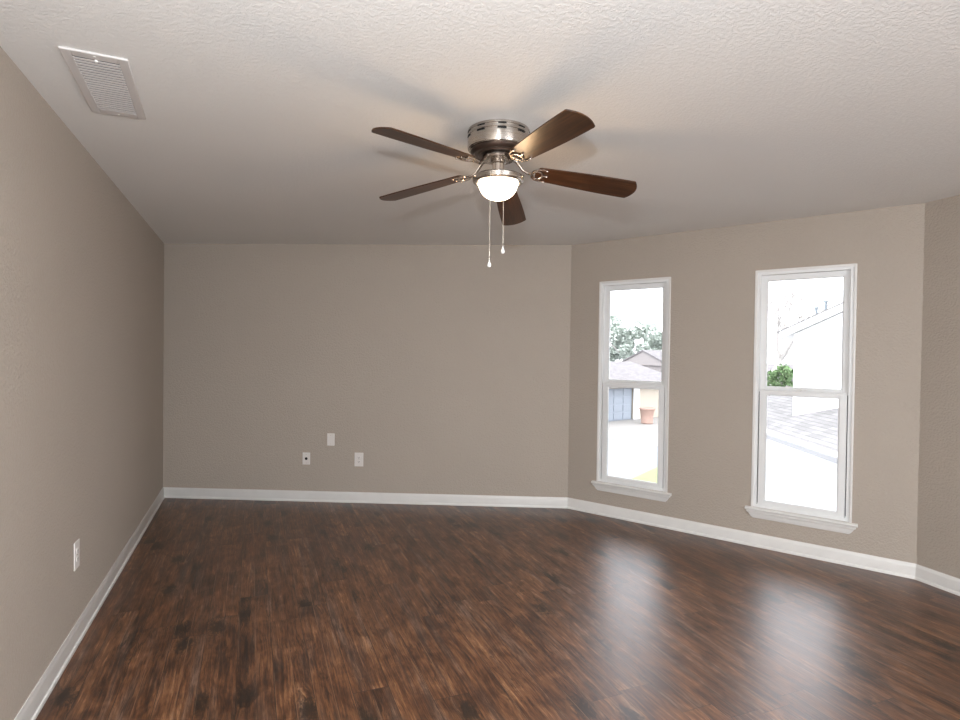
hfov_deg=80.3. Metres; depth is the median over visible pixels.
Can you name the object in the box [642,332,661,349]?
leafy tree
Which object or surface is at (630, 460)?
ground
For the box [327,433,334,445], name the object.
blank wall plate
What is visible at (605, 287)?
window
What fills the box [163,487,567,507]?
baseboard
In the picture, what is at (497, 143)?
ceiling fan
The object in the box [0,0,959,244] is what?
ceiling
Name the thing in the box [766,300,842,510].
house
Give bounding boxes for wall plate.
[303,452,309,464]
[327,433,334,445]
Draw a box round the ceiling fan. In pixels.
[371,109,636,266]
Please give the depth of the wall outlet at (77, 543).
2.75 m
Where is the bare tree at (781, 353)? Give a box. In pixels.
[767,280,841,396]
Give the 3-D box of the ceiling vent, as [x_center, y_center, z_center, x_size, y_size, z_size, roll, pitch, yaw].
[-1.426,-1.041,2.181,0.200,0.015,0.565,0,1,-25]
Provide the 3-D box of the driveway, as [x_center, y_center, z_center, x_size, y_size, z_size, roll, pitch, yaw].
[11.341,4.004,33.466,13.000,0.008,8.100,0,1,-37]
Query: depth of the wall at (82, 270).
2.53 m
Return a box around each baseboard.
[14,488,164,719]
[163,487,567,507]
[567,498,915,578]
[915,564,959,595]
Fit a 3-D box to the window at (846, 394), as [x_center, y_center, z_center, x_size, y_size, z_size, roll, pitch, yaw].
[2.341,0.264,4.136,0.715,1.866,0.135,1,1,38]
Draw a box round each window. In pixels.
[591,277,671,501]
[745,263,857,533]
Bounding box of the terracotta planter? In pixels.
[639,407,655,423]
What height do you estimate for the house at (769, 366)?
3.550 m
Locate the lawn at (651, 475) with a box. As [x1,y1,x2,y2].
[632,467,656,482]
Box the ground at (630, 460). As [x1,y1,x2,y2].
[608,419,657,478]
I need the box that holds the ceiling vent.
[58,46,145,119]
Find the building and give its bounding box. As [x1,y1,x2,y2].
[608,362,660,420]
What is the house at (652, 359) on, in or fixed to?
on the ground at (630, 460)
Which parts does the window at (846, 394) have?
sash, sash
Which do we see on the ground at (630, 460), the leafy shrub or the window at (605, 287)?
the leafy shrub
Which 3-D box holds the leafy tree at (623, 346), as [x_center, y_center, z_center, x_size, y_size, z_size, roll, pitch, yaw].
[20.888,-1.524,78.780,7.898,10.073,6.649,1,1,11]
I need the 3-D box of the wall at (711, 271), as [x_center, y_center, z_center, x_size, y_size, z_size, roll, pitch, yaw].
[1.886,0.181,4.540,2.663,2.440,0.140,1,1,38]
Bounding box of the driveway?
[608,417,657,446]
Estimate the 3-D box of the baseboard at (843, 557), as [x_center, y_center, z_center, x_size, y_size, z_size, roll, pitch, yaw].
[1.822,1.352,4.494,2.576,0.098,0.020,1,1,38]
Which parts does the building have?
white trim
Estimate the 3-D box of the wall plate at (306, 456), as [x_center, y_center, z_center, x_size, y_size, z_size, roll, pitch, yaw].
[-1.651,0.937,5.406,0.072,0.115,0.014,1,1,3]
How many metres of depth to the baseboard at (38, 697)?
2.79 m
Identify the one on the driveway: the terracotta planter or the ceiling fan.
the terracotta planter
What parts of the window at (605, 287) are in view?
sash, sash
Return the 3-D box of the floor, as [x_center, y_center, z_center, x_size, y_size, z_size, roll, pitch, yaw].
[0.911,1.484,2.059,5.094,0.120,9.767,0,1,-22]
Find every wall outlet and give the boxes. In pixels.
[74,538,79,570]
[354,453,362,465]
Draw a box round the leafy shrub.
[767,363,792,386]
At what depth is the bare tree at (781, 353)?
38.43 m
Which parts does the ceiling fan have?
fan blade, fan blade, pull chain, motor, lamp shade, fan blade, fan blade, fan blade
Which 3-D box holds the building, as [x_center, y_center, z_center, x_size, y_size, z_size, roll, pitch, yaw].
[6.354,1.982,40.117,14.000,3.740,9.600,0,1,-37]
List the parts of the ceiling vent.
damper plate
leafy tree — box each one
[610,313,660,361]
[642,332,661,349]
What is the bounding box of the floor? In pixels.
[36,498,959,719]
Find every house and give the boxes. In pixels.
[620,350,661,371]
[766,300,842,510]
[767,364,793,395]
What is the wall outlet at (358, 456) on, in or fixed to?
attached to the wall at (448, 371)
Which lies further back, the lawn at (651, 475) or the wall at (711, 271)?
the lawn at (651, 475)
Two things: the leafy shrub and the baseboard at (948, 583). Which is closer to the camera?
the baseboard at (948, 583)
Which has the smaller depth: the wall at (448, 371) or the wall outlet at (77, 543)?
the wall outlet at (77, 543)
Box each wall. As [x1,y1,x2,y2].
[0,46,163,719]
[163,244,570,496]
[568,203,924,563]
[916,195,959,578]
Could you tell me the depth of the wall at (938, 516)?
3.58 m

